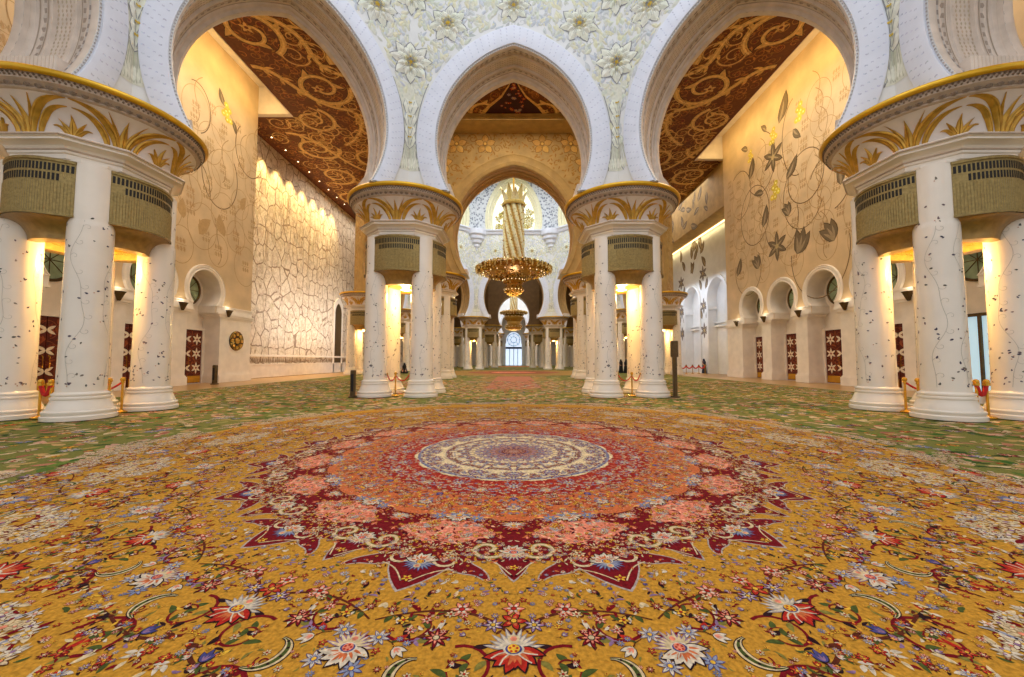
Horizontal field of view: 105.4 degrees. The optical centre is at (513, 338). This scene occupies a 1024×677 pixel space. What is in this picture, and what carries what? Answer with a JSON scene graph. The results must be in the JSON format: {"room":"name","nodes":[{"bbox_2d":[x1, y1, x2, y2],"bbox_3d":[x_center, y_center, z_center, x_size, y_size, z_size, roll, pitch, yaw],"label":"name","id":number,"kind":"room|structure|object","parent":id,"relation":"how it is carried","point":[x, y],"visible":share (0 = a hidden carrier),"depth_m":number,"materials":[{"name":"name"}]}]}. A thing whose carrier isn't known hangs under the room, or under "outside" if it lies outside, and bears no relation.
{"room":"mosque","nodes":[
{"label":"mosque","id":0,"kind":"room"},
{"bbox_2d":[0,0,137,94],"bbox_3d":[-12.577,-13.676,7.784,2.546,13.433,10.887,0,-3,0],"label":"wall","id":1,"kind":"structure","parent":0,"point":[94,40],"depth_m":10.93,"materials":[{"name":"white stone"}]},
{"bbox_2d":[0,0,264,390],"bbox_3d":[-21.945,-9.565,18.789,1.810,24.430,28.509,0,-3,0],"label":"wall","id":2,"kind":"structure","parent":0,"point":[214,237],"depth_m":27.82,"materials":[{"name":"beige stone"}]},
{"bbox_2d":[37,312,59,391],"bbox_3d":[-22.348,0.699,18.590,0.225,3.850,2.900,0,-3,0],"label":"door","id":3,"kind":"structure","parent":2,"relation":"in","point":[49,322],"depth_m":18.68,"materials":[{"name":"red wood"}]},
{"bbox_2d":[44,251,63,281],"bbox_3d":[-22.390,-3.819,18.839,0.140,2.120,2.120,0,-3,0],"label":"window","id":4,"kind":"structure","parent":2,"relation":"in","point":[53,263],"depth_m":19.04,"materials":[{"name":"green glass"}]},
{"bbox_2d":[114,290,125,300],"bbox_3d":[-20.901,-2.267,20.756,0.257,0.511,0.605,0,-3,0],"label":"wall sconce","id":5,"kind":"object","parent":2,"relation":"attached to","point":[119,295],"visible":0.98,"depth_m":20.66,"materials":[{"name":"brown metal"}]},
{"bbox_2d":[122,321,132,387],"bbox_3d":[-22.348,0.919,22.584,0.225,3.850,2.900,0,-3,0],"label":"door","id":6,"kind":"structure","parent":2,"relation":"in","point":[128,324],"depth_m":22.55,"materials":[{"name":"red wood"}]},
{"bbox_2d":[130,263,136,294],"bbox_3d":[-22.390,-3.599,22.833,0.140,2.120,2.120,0,-3,0],"label":"window","id":7,"kind":"structure","parent":2,"relation":"in","point":[133,266],"depth_m":23.00,"materials":[{"name":"green glass"}]},
{"bbox_2d":[185,327,204,382],"bbox_3d":[-22.348,1.140,26.578,0.225,3.850,2.900,0,-3,0],"label":"door","id":8,"kind":"structure","parent":2,"relation":"in","point":[195,337],"depth_m":27.29,"materials":[{"name":"red wood"}]},
{"bbox_2d":[190,276,200,303],"bbox_3d":[-22.390,-3.378,26.827,0.140,2.120,2.120,0,-3,0],"label":"window","id":9,"kind":"structure","parent":2,"relation":"in","point":[195,289],"depth_m":27.39,"materials":[{"name":"green glass"}]},
{"bbox_2d":[229,331,243,350],"bbox_3d":[-21.100,0.187,29.735,0.120,1.480,1.480,0,-3,0],"label":"rosette","id":10,"kind":"object","parent":2,"relation":"attached to","point":[236,340],"visible":1,"depth_m":29.62,"materials":[{"name":"gold metal"}]},
{"bbox_2d":[207,28,292,116],"bbox_3d":[-20.750,-21.005,13.026,4.900,2.620,39.700,0,-3,0],"label":"trim","id":11,"kind":"structure","parent":2,"relation":"attached to","point":[269,105],"depth_m":32.35,"materials":[{"name":"beige paint"}]},
{"bbox_2d":[132,0,412,184],"bbox_3d":[-8.850,-13.248,15.534,10.726,13.433,2.546,2,-4,-38],"label":"wall","id":12,"kind":"structure","parent":0,"point":[368,41],"depth_m":16.32,"materials":[{"name":"white stone"}]},
{"bbox_2d":[250,135,402,377],"bbox_3d":[-23.388,-5.434,76.941,0.424,22.582,90.949,0,-3,0],"label":"wall","id":13,"kind":"structure","parent":0,"point":[304,257],"depth_m":41.46,"materials":[{"name":"stone"}]},
{"bbox_2d":[249,354,402,377],"bbox_3d":[-23.100,4.658,74.507,0.200,2.100,86.700,0,-3,0],"label":"baseboard","id":14,"kind":"structure","parent":13,"relation":"attached to","point":[284,369],"depth_m":40.64,"materials":[{"name":"beige stone"}]},
{"bbox_2d":[332,298,342,372],"bbox_3d":[-23.125,-0.434,51.302,0.150,9.779,2.625,0,-3,0],"label":"door","id":15,"kind":"structure","parent":13,"relation":"in","point":[337,346],"depth_m":51.24,"materials":[{"name":"beige stone"}]},
{"bbox_2d":[354,177,366,290],"bbox_3d":[-12.056,-12.691,40.170,2.533,15.034,15.618,3,-4,-45],"label":"wall","id":16,"kind":"structure","parent":0,"point":[360,237],"depth_m":43.48,"materials":[{"name":"beige paint"}]},
{"bbox_2d":[401,294,407,308],"bbox_3d":[-16.953,-12.031,52.141,2.393,15.034,14.914,0,-3,0],"label":"wall","id":17,"kind":"structure","parent":0,"point":[404,298],"depth_m":56.81,"materials":[{"name":"white stone"}]},
{"bbox_2d":[408,231,475,316],"bbox_3d":[-11.931,-11.376,64.028,2.551,15.034,15.077,-3,-4,45],"label":"wall","id":18,"kind":"structure","parent":0,"point":[467,252],"depth_m":67.02,"materials":[{"name":"white stone"}]},
{"bbox_2d":[460,197,475,227],"bbox_3d":[-11.471,-24.653,64.284,1.439,12.491,13.168,-3,-4,43],"label":"wall","id":19,"kind":"structure","parent":0,"point":[469,217],"depth_m":67.65,"materials":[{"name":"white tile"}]},
{"bbox_2d":[454,286,487,327],"bbox_3d":[-9.331,-10.061,88.193,9.338,15.000,8.112,0,-3,0],"label":"wall","id":20,"kind":"structure","parent":0,"point":[457,323],"depth_m":89.82,"materials":[{"name":"white stone"}]},
{"bbox_2d":[409,0,617,196],"bbox_3d":[0.000,-13.081,18.575,10.849,13.433,2.546,0,-3,0],"label":"arch","id":21,"kind":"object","parent":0,"point":[564,51],"depth_m":17.48,"materials":[{"name":"white stone"}]},
{"bbox_2d":[476,178,550,228],"bbox_3d":[0.000,-24.353,69.070,13.130,12.564,1.250,0,-3,0],"label":"wall","id":22,"kind":"structure","parent":0,"point":[489,210],"depth_m":68.75,"materials":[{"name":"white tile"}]},
{"bbox_2d":[488,279,538,324],"bbox_3d":[0.000,-10.220,85.312,10.944,15.000,2.340,0,-3,0],"label":"wall","id":23,"kind":"structure","parent":0,"point":[497,297],"depth_m":84.07,"materials":[{"name":"beige paint"}]},
{"bbox_2d":[456,319,570,364],"bbox_3d":[0.000,-2.834,119.087,60.000,22.030,1.500,0,-3,0],"label":"wall","id":24,"kind":"structure","parent":0,"point":[504,322],"depth_m":117.97,"materials":[{"name":"beige stone"}]},
{"bbox_2d":[506,332,521,364],"bbox_3d":[0.000,3.101,119.410,5.200,10.213,0.200,0,-3,0],"label":"window","id":25,"kind":"structure","parent":24,"relation":"in","point":[513,340],"depth_m":119.42,"materials":[{"name":"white glass"}]},
{"bbox_2d":[503,330,524,364],"bbox_3d":[0.000,2.287,117.853,6.615,11.608,0.400,0,-3,0],"label":"trim","id":26,"kind":"structure","parent":24,"relation":"attached to","point":[506,332],"depth_m":117.67,"materials":[{"name":"white stone"}]},
{"bbox_2d":[498,298,528,332],"bbox_3d":[0.000,-8.879,109.635,10.944,15.000,2.340,0,-3,0],"label":"wall","id":27,"kind":"structure","parent":0,"point":[506,305],"depth_m":108.52,"materials":[{"name":"white paint"}]},
{"bbox_2d":[213,15,814,220],"bbox_3d":[0.060,-17.402,57.545,46.521,0.413,129.000,0,-3,0],"label":"ceiling","id":28,"kind":"structure","parent":0,"point":[325,139],"depth_m":30.24,"materials":[{"name":"paint"}]},
{"bbox_2d":[444,133,583,278],"bbox_3d":[-0.025,-12.968,35.144,15.618,15.034,2.533,0,-3,0],"label":"wall","id":29,"kind":"structure","parent":0,"point":[475,162],"depth_m":34.17,"materials":[{"name":"beige paint"}]},
{"bbox_2d":[454,113,573,132],"bbox_3d":[0.000,-18.334,33.310,24.000,0.480,2.100,0,-3,0],"label":"trim","id":30,"kind":"structure","parent":29,"relation":"attached to","point":[470,122],"depth_m":32.86,"materials":[{"name":"stone"}]},
{"bbox_2d":[459,224,568,250],"bbox_3d":[0.000,-17.989,52.470,36.200,3.700,36.200,0,-3,0],"label":"trim","id":31,"kind":"structure","parent":29,"relation":"attached to","point":[477,235],"depth_m":67.27,"materials":[{"name":"stone"}]},
{"bbox_2d":[476,235,551,318],"bbox_3d":[0.000,-11.102,68.990,15.043,15.034,2.551,0,-3,0],"label":"wall","id":32,"kind":"structure","parent":0,"point":[491,247],"depth_m":68.11,"materials":[{"name":"white stone"}]},
{"bbox_2d":[42,368,985,403],"bbox_3d":[0.000,4.797,54.819,60.000,0.255,138.000,0,-3,0],"label":"floor","id":33,"kind":"structure","parent":0,"point":[193,386],"depth_m":28.56,"materials":[{"name":"stone"}]},
{"bbox_2d":[210,365,218,384],"bbox_3d":[-20.000,2.421,26.106,0.400,1.300,0.400,0,-3,0],"label":"post","id":34,"kind":"object","parent":33,"relation":"on","point":[214,367],"visible":1,"depth_m":26.00,"materials":[{"name":"brown metal"}]},
{"bbox_2d":[0,365,1023,676],"bbox_3d":[-0.063,4.651,54.777,35.359,0.033,125.900,0,-3,0],"label":"carpet","id":35,"kind":"object","parent":33,"relation":"on","point":[510,520],"visible":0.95,"depth_m":3.59,"materials":[{"name":"carpet"}]},
{"bbox_2d":[29,379,44,418],"bbox_3d":[-13.100,1.661,10.785,0.340,1.070,0.340,0,-3,0],"label":"stanchion","id":36,"kind":"object","parent":35,"relation":"on","point":[40,380],"visible":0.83,"depth_m":10.75,"materials":[{"name":"gold metal"}]},
{"bbox_2d":[48,379,54,401],"bbox_3d":[-12.860,1.663,10.825,0.340,1.070,0.340,0,-3,0],"label":"stanchion","id":37,"kind":"object","parent":35,"relation":"on","point":[50,380],"visible":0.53,"depth_m":10.81,"materials":[{"name":"gold metal"}]},
{"bbox_2d":[37,383,54,396],"bbox_3d":[-12.980,1.418,10.818,0.391,0.400,0.148,1,-3,-9],"label":"rope","id":38,"kind":"object","parent":37,"relation":"hanging from","point":[43,392],"visible":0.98,"depth_m":10.78,"materials":[{"name":"red fabric"}]},
{"bbox_2d":[0,60,208,421],"bbox_3d":[-13.000,-2.257,12.043,5.355,9.034,5.355,-3,-4,42],"label":"column","id":39,"kind":"structure","parent":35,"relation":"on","point":[90,171],"depth_m":10.76,"materials":[{"name":"stone"}]},
{"bbox_2d":[0,155,76,241],"bbox_3d":[-13.000,-3.802,10.665,2.000,2.101,0.920,0,-3,0],"label":"grille","id":40,"kind":"object","parent":39,"relation":"attached to","point":[38,194],"depth_m":10.46,"materials":[{"name":"brown metal"}]},
{"bbox_2d":[45,242,64,254],"bbox_3d":[-14.460,-3.722,12.123,0.920,2.101,2.000,0,-3,0],"label":"light","id":41,"kind":"object","parent":39,"relation":"attached to","point":[49,247],"depth_m":11.92,"materials":[{"name":"metal"}]},
{"bbox_2d":[114,254,136,262],"bbox_3d":[-13.000,-3.641,13.581,2.000,2.101,0.920,0,-3,0],"label":"light","id":42,"kind":"object","parent":39,"relation":"attached to","point":[132,258],"depth_m":13.07,"materials":[{"name":"metal"}]},
{"bbox_2d":[108,171,172,256],"bbox_3d":[-11.540,-3.722,12.123,0.920,2.101,2.000,0,-3,0],"label":"grille","id":43,"kind":"object","parent":39,"relation":"attached to","point":[140,212],"depth_m":11.77,"materials":[{"name":"brown metal"}]},
{"bbox_2d":[117,377,127,412],"bbox_3d":[-12.120,1.732,12.073,0.340,1.070,0.340,0,-3,0],"label":"stanchion","id":44,"kind":"object","parent":35,"relation":"on","point":[122,378],"visible":0.91,"depth_m":12.05,"materials":[{"name":"gold metal"}]},
{"bbox_2d":[339,291,365,374],"bbox_3d":[-17.000,-0.479,44.294,5.355,9.034,5.355,1,-3,-17],"label":"column","id":45,"kind":"structure","parent":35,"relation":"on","point":[355,300],"depth_m":42.80,"materials":[{"name":"stone"}]},
{"bbox_2d":[350,310,364,329],"bbox_3d":[-17.000,-2.024,42.916,2.000,2.101,0.920,0,-3,0],"label":"grille","id":46,"kind":"object","parent":45,"relation":"attached to","point":[357,317],"depth_m":42.64,"materials":[{"name":"brown metal"}]},
{"bbox_2d":[348,370,356,396],"bbox_3d":[-6.950,1.952,16.868,0.340,1.160,0.340,0,-3,0],"label":"post","id":47,"kind":"object","parent":35,"relation":"on","point":[352,372],"visible":1,"depth_m":16.78,"materials":[{"name":"brown metal"}]},
{"bbox_2d":[347,181,462,397],"bbox_3d":[-5.130,-1.899,18.533,5.355,9.034,5.355,3,-4,-42],"label":"column","id":48,"kind":"structure","parent":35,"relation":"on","point":[406,225],"depth_m":17.08,"materials":[{"name":"stone"}]},
{"bbox_2d":[364,241,388,291],"bbox_3d":[-6.590,-3.364,18.613,0.920,2.101,2.000,0,-3,0],"label":"grille","id":49,"kind":"object","parent":48,"relation":"attached to","point":[366,241],"depth_m":17.85,"materials":[{"name":"metal"}]},
{"bbox_2d":[374,234,419,285],"bbox_3d":[-5.130,-3.444,17.156,2.000,2.101,0.920,0,-3,0],"label":"grille","id":50,"kind":"object","parent":48,"relation":"attached to","point":[396,256],"depth_m":16.95,"materials":[{"name":"brown metal"}]},
{"bbox_2d":[432,240,446,291],"bbox_3d":[-3.670,-3.364,18.613,0.920,2.101,2.000,0,-3,0],"label":"grille","id":51,"kind":"object","parent":48,"relation":"attached to","point":[438,249],"depth_m":18.06,"materials":[{"name":"brown metal"}]},
{"bbox_2d":[400,308,410,370],"bbox_3d":[-16.800,0.297,58.372,5.355,9.034,5.355,-1,-3,17],"label":"column","id":52,"kind":"structure","parent":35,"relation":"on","point":[405,313],"depth_m":56.91,"materials":[{"name":"stone"}]},
{"bbox_2d":[441,271,465,378],"bbox_3d":[-6.960,-1.008,34.708,5.355,9.034,5.355,0,-3,-7],"label":"column","id":53,"kind":"structure","parent":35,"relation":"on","point":[449,288],"depth_m":33.38,"materials":[{"name":"stone"}]},
{"bbox_2d":[450,297,456,320],"bbox_3d":[-5.500,-2.472,34.789,0.920,2.101,2.000,0,-3,0],"label":"grille","id":54,"kind":"object","parent":53,"relation":"attached to","point":[453,302],"depth_m":34.16,"materials":[{"name":"brown metal"}]},
{"bbox_2d":[454,327,464,366],"bbox_3d":[-13.050,2.094,90.973,5.360,9.034,5.360,0,-3,0],"label":"column","id":55,"kind":"structure","parent":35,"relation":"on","point":[459,341],"depth_m":89.47,"materials":[{"name":"stone"}]},
{"bbox_2d":[459,316,488,368],"bbox_3d":[-6.960,0.842,68.257,5.355,9.034,5.355,-1,-3,17],"label":"column","id":56,"kind":"structure","parent":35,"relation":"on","point":[474,325],"depth_m":66.78,"materials":[{"name":"stone"}]},
{"bbox_2d":[467,328,478,340],"bbox_3d":[-6.960,-0.703,66.880,2.000,2.101,0.920,0,-3,0],"label":"grille","id":57,"kind":"object","parent":56,"relation":"attached to","point":[472,333],"depth_m":66.68,"materials":[{"name":"brown metal"}]},
{"bbox_2d":[483,325,501,367],"bbox_3d":[-5.130,1.733,84.433,5.360,9.034,5.360,0,-3,0],"label":"column","id":58,"kind":"structure","parent":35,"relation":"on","point":[491,331],"depth_m":82.92,"materials":[{"name":"stone"}]},
{"bbox_2d":[485,334,493,343],"bbox_3d":[-5.130,0.189,83.055,2.000,2.101,0.920,0,-3,0],"label":"grille","id":59,"kind":"object","parent":58,"relation":"attached to","point":[489,338],"depth_m":82.80,"materials":[{"name":"brown metal"}]},
{"bbox_2d":[489,333,504,365],"bbox_3d":[-5.130,3.099,109.195,5.360,9.034,5.360,0,-3,0],"label":"column","id":60,"kind":"structure","parent":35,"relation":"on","point":[499,344],"depth_m":107.73,"materials":[{"name":"stone"}]},
{"bbox_2d":[523,333,538,365],"bbox_3d":[5.130,3.099,109.195,5.360,9.034,5.360,0,-3,0],"label":"column","id":61,"kind":"structure","parent":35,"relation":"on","point":[527,343],"depth_m":107.71,"materials":[{"name":"stone"}]},
{"bbox_2d":[525,325,543,367],"bbox_3d":[5.130,1.733,84.433,5.360,9.034,5.360,0,-3,0],"label":"column","id":62,"kind":"structure","parent":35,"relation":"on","point":[536,331],"depth_m":82.90,"materials":[{"name":"stone"}]},
{"bbox_2d":[533,334,542,343],"bbox_3d":[5.130,0.189,83.055,2.000,2.101,0.920,0,-3,0],"label":"grille","id":63,"kind":"object","parent":62,"relation":"attached to","point":[537,338],"depth_m":82.83,"materials":[{"name":"brown metal"}]},
{"bbox_2d":[538,316,568,368],"bbox_3d":[6.960,0.842,68.257,5.355,9.034,5.355,1,-3,-17],"label":"column","id":64,"kind":"structure","parent":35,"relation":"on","point":[553,325],"depth_m":66.78,"materials":[{"name":"stone"}]},
{"bbox_2d":[548,328,559,340],"bbox_3d":[6.960,-0.703,66.880,2.000,2.101,0.920,0,-3,0],"label":"grille","id":65,"kind":"object","parent":64,"relation":"attached to","point":[553,333],"depth_m":66.68,"materials":[{"name":"brown metal"}]},
{"bbox_2d":[562,327,572,366],"bbox_3d":[13.050,2.094,90.973,5.360,9.034,5.360,0,-3,0],"label":"column","id":66,"kind":"structure","parent":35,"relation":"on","point":[568,331],"depth_m":89.48,"materials":[{"name":"stone"}]},
{"bbox_2d":[561,271,585,378],"bbox_3d":[6.960,-1.008,34.708,5.355,9.034,5.355,0,-3,7],"label":"column","id":67,"kind":"structure","parent":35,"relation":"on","point":[577,288],"depth_m":33.41,"materials":[{"name":"stone"}]},
{"bbox_2d":[570,297,576,322],"bbox_3d":[5.500,-2.472,34.789,0.920,2.101,2.000,0,-3,0],"label":"grille","id":68,"kind":"object","parent":67,"relation":"attached to","point":[574,300],"depth_m":34.22,"materials":[{"name":"brown metal"}]},
{"bbox_2d":[616,308,626,370],"bbox_3d":[16.800,0.297,58.372,5.355,9.034,5.355,1,-3,-17],"label":"column","id":69,"kind":"structure","parent":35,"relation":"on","point":[621,313],"depth_m":56.91,"materials":[{"name":"stone"}]},
{"bbox_2d":[564,181,680,397],"bbox_3d":[5.130,-1.899,18.533,5.355,9.034,5.355,-3,-4,42],"label":"column","id":70,"kind":"structure","parent":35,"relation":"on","point":[620,224],"depth_m":17.08,"materials":[{"name":"stone"}]},
{"bbox_2d":[581,240,594,291],"bbox_3d":[3.670,-3.364,18.613,0.920,2.101,2.000,0,-3,0],"label":"grille","id":71,"kind":"object","parent":70,"relation":"attached to","point":[588,249],"depth_m":18.07,"materials":[{"name":"brown metal"}]},
{"bbox_2d":[607,234,653,285],"bbox_3d":[5.130,-3.444,17.156,2.000,2.101,0.920,0,-3,0],"label":"grille","id":72,"kind":"object","parent":70,"relation":"attached to","point":[630,257],"depth_m":16.96,"materials":[{"name":"brown metal"}]},
{"bbox_2d":[660,241,663,277],"bbox_3d":[6.590,-3.364,18.613,0.920,2.101,2.000,0,-3,0],"label":"grille","id":73,"kind":"object","parent":70,"relation":"attached to","point":[662,275],"depth_m":17.82,"materials":[{"name":"brown metal"}]},
{"bbox_2d":[662,291,687,374],"bbox_3d":[17.000,-0.479,44.294,5.355,9.034,5.355,-1,-3,17],"label":"column","id":74,"kind":"structure","parent":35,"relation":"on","point":[671,300],"depth_m":42.79,"materials":[{"name":"stone"}]},
{"bbox_2d":[662,310,677,329],"bbox_3d":[17.000,-2.024,42.916,2.000,2.101,0.920,0,-3,0],"label":"grille","id":75,"kind":"object","parent":74,"relation":"attached to","point":[670,317],"depth_m":42.64,"materials":[{"name":"brown metal"}]},
{"bbox_2d":[670,341,679,396],"bbox_3d":[6.980,1.317,16.903,0.340,2.430,0.340,0,-3,0],"label":"post","id":76,"kind":"object","parent":35,"relation":"on","point":[673,344],"visible":1,"depth_m":16.82,"materials":[{"name":"brown metal"}]},
{"bbox_2d":[900,377,909,412],"bbox_3d":[12.120,1.732,12.073,0.340,1.070,0.340,0,-3,0],"label":"stanchion","id":77,"kind":"object","parent":35,"relation":"on","point":[903,378],"visible":0.87,"depth_m":12.05,"materials":[{"name":"gold metal"}]},
{"bbox_2d":[819,61,1023,421],"bbox_3d":[13.000,-2.257,12.043,5.355,9.034,5.355,3,-4,-42],"label":"column","id":78,"kind":"structure","parent":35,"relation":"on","point":[934,170],"depth_m":10.78,"materials":[{"name":"stone"}]},
{"bbox_2d":[854,170,918,256],"bbox_3d":[11.540,-3.722,12.123,0.920,2.101,2.000,0,-3,0],"label":"grille","id":79,"kind":"object","parent":78,"relation":"attached to","point":[886,213],"depth_m":11.78,"materials":[{"name":"brown metal"}]},
{"bbox_2d":[890,254,913,262],"bbox_3d":[13.000,-3.641,13.581,2.000,2.101,0.920,0,-3,0],"label":"light","id":80,"kind":"object","parent":78,"relation":"attached to","point":[894,258],"depth_m":13.07,"materials":[{"name":"metal"}]},
{"bbox_2d":[963,242,982,254],"bbox_3d":[14.460,-3.722,12.123,0.920,2.101,2.000,0,-3,0],"label":"light","id":81,"kind":"object","parent":78,"relation":"attached to","point":[977,247],"depth_m":11.93,"materials":[{"name":"metal"}]},
{"bbox_2d":[950,155,1023,241],"bbox_3d":[13.000,-3.802,10.665,2.000,2.101,0.920,0,-3,0],"label":"grille","id":82,"kind":"object","parent":78,"relation":"attached to","point":[987,192],"depth_m":10.46,"materials":[{"name":"brown metal"}]},
{"bbox_2d":[972,379,979,401],"bbox_3d":[12.860,1.663,10.825,0.340,1.070,0.340,0,-3,0],"label":"stanchion","id":83,"kind":"object","parent":35,"relation":"on","point":[974,380],"visible":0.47,"depth_m":10.81,"materials":[{"name":"gold metal"}]},
{"bbox_2d":[973,383,990,396],"bbox_3d":[12.980,1.418,10.818,0.391,0.400,0.148,-1,-3,9],"label":"rope","id":84,"kind":"object","parent":83,"relation":"hanging from","point":[984,391],"visible":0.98,"depth_m":10.79,"materials":[{"name":"red fabric"}]},
{"bbox_2d":[982,379,997,418],"bbox_3d":[13.100,1.661,10.785,0.340,1.070,0.340,0,-3,0],"label":"stanchion","id":85,"kind":"object","parent":35,"relation":"on","point":[984,380],"visible":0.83,"depth_m":10.76,"materials":[{"name":"gold metal"}]},
{"bbox_2d":[539,285,572,326],"bbox_3d":[9.331,-10.061,88.193,9.338,15.000,8.112,0,-3,0],"label":"wall","id":86,"kind":"structure","parent":0,"point":[569,323],"depth_m":89.79,"materials":[{"name":"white stone"}]},
{"bbox_2d":[551,197,566,227],"bbox_3d":[11.473,-24.727,64.302,1.250,12.341,13.171,3,-4,-45],"label":"wall","id":87,"kind":"structure","parent":0,"point":[558,219],"depth_m":67.68,"materials":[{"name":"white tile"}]},
{"bbox_2d":[551,230,619,316],"bbox_3d":[11.931,-11.376,64.028,2.551,15.034,15.077,3,-4,-45],"label":"wall","id":88,"kind":"structure","parent":0,"point":[559,252],"depth_m":66.99,"materials":[{"name":"white stone"}]},
{"bbox_2d":[620,294,626,308],"bbox_3d":[16.953,-12.031,52.141,2.393,15.034,14.914,0,-3,0],"label":"wall","id":89,"kind":"structure","parent":0,"point":[623,304],"depth_m":56.71,"materials":[{"name":"white stone"}]},
{"bbox_2d":[624,338,626,358],"bbox_3d":[23.900,-4.953,80.645,1.400,22.030,83.500,0,-3,0],"label":"wall","id":90,"kind":"structure","parent":0,"point":[625,339],"depth_m":80.92,"materials":[{"name":"beige stone"}]},
{"bbox_2d":[660,177,672,290],"bbox_3d":[12.011,-12.693,40.126,2.660,15.034,15.617,-3,-4,44],"label":"wall","id":91,"kind":"structure","parent":0,"point":[666,237],"depth_m":43.44,"materials":[{"name":"beige paint"}]},
{"bbox_2d":[663,221,728,373],"bbox_3d":[23.840,-4.215,51.560,1.520,17.353,25.500,0,-3,0],"label":"wall","id":92,"kind":"structure","parent":0,"point":[699,268],"depth_m":47.64,"materials":[{"name":"white stone"}]},
{"bbox_2d":[673,219,724,253],"bbox_3d":[23.060,-12.450,52.114,0.120,0.080,25.300,0,-3,0],"label":"light","id":93,"kind":"object","parent":92,"relation":"attached to","point":[721,220],"depth_m":48.22,"materials":[{"name":"white"}]},
{"bbox_2d":[672,161,724,253],"bbox_3d":[22.343,-15.505,52.183,1.915,6.187,25.500,0,-3,0],"label":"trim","id":94,"kind":"structure","parent":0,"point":[701,210],"depth_m":45.33,"materials":[{"name":"paint"}]},
{"bbox_2d":[615,0,895,184],"bbox_3d":[8.850,-13.248,15.534,10.726,13.433,2.546,-2,-4,38],"label":"wall","id":95,"kind":"structure","parent":0,"point":[658,41],"depth_m":16.32,"materials":[{"name":"white stone"}]},
{"bbox_2d":[722,0,1023,392],"bbox_3d":[21.945,-9.395,21.870,1.810,24.430,34.680,0,-3,0],"label":"wall","id":96,"kind":"structure","parent":0,"point":[787,215],"depth_m":29.03,"materials":[{"name":"beige stone"}]},
{"bbox_2d":[694,28,819,160],"bbox_3d":[20.750,-20.807,16.620,4.900,2.620,46.900,0,-3,0],"label":"trim","id":97,"kind":"structure","parent":96,"relation":"attached to","point":[713,151],"depth_m":34.57,"materials":[{"name":"beige paint"}]},
{"bbox_2d":[754,335,762,377],"bbox_3d":[22.348,1.580,34.565,0.225,3.850,2.900,0,-3,0],"label":"door","id":98,"kind":"structure","parent":96,"relation":"in","point":[758,348],"depth_m":35.56,"materials":[{"name":"brown wood"}]},
{"bbox_2d":[787,288,793,308],"bbox_3d":[22.390,-3.158,30.821,0.140,2.120,2.120,0,-3,0],"label":"window","id":99,"kind":"structure","parent":96,"relation":"in","point":[790,297],"depth_m":31.58,"materials":[{"name":"green glass"}]},
{"bbox_2d":[784,331,797,379],"bbox_3d":[22.348,1.360,30.572,0.225,3.850,2.900,0,-3,0],"label":"door","id":100,"kind":"structure","parent":96,"relation":"in","point":[790,345],"depth_m":31.44,"materials":[{"name":"brown wood"}]},
{"bbox_2d":[826,276,836,303],"bbox_3d":[22.390,-3.378,26.827,0.140,2.120,2.120,0,-3,0],"label":"window","id":101,"kind":"structure","parent":96,"relation":"in","point":[832,284],"depth_m":27.43,"materials":[{"name":"green glass"}]},
{"bbox_2d":[822,327,842,382],"bbox_3d":[22.348,1.140,26.578,0.225,3.850,2.900,0,-3,0],"label":"door","id":102,"kind":"structure","parent":96,"relation":"in","point":[832,346],"depth_m":27.31,"materials":[{"name":"brown wood"}]},
{"bbox_2d":[891,263,897,291],"bbox_3d":[22.390,-3.599,22.833,0.140,2.120,2.120,0,-3,0],"label":"window","id":103,"kind":"structure","parent":96,"relation":"in","point":[894,273],"depth_m":22.97,"materials":[{"name":"green glass"}]},
{"bbox_2d":[894,321,904,387],"bbox_3d":[22.348,0.919,22.584,0.225,3.850,2.900,0,-3,0],"label":"door","id":104,"kind":"structure","parent":96,"relation":"in","point":[898,324],"depth_m":22.57,"materials":[{"name":"brown wood"}]},
{"bbox_2d":[963,251,983,281],"bbox_3d":[22.390,-3.819,18.839,0.140,2.120,2.120,0,-3,0],"label":"window","id":105,"kind":"structure","parent":96,"relation":"in","point":[973,263],"depth_m":19.02,"materials":[{"name":"green glass"}]},
{"bbox_2d":[967,312,990,391],"bbox_3d":[22.355,0.699,18.590,0.210,3.850,2.900,0,-3,0],"label":"door","id":106,"kind":"structure","parent":96,"relation":"in","point":[977,322],"depth_m":18.67,"materials":[{"name":"clear glass"}]},
{"bbox_2d":[889,0,1023,94],"bbox_3d":[12.577,-13.676,7.778,2.546,13.433,10.897,0,-3,0],"label":"wall","id":107,"kind":"structure","parent":0,"point":[932,40],"depth_m":10.94,"materials":[{"name":"white stone"}]},
{"bbox_3d":[0.000,-38.508,53.601,35.200,14.000,35.200,0,-3,0],"label":"ceiling","id":108,"kind":"structure","parent":0,"visible":0},
{"bbox_2d":[475,178,552,296],"bbox_3d":[0.089,-21.800,52.656,10.221,32.469,10.336,0,-3,0],"label":"crystal chandelier","id":109,"kind":"object","parent":108,"relation":"hanging from","point":[513,269],"visible":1,"depth_m":50.91,"materials":[{"name":"gold metal"}]},
{"bbox_3d":[0.000,-22.030,98.161,27.200,10.000,27.200,0,-3,0],"label":"ceiling","id":110,"kind":"structure","parent":0,"visible":0},
{"bbox_2d":[500,296,527,330],"bbox_3d":[0.015,-14.005,97.727,7.042,24.274,7.076,0,-3,0],"label":"crystal chandelier","id":111,"kind":"object","parent":110,"relation":"hanging from","point":[513,316],"visible":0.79,"depth_m":95.58,"materials":[{"name":"gold metal"}]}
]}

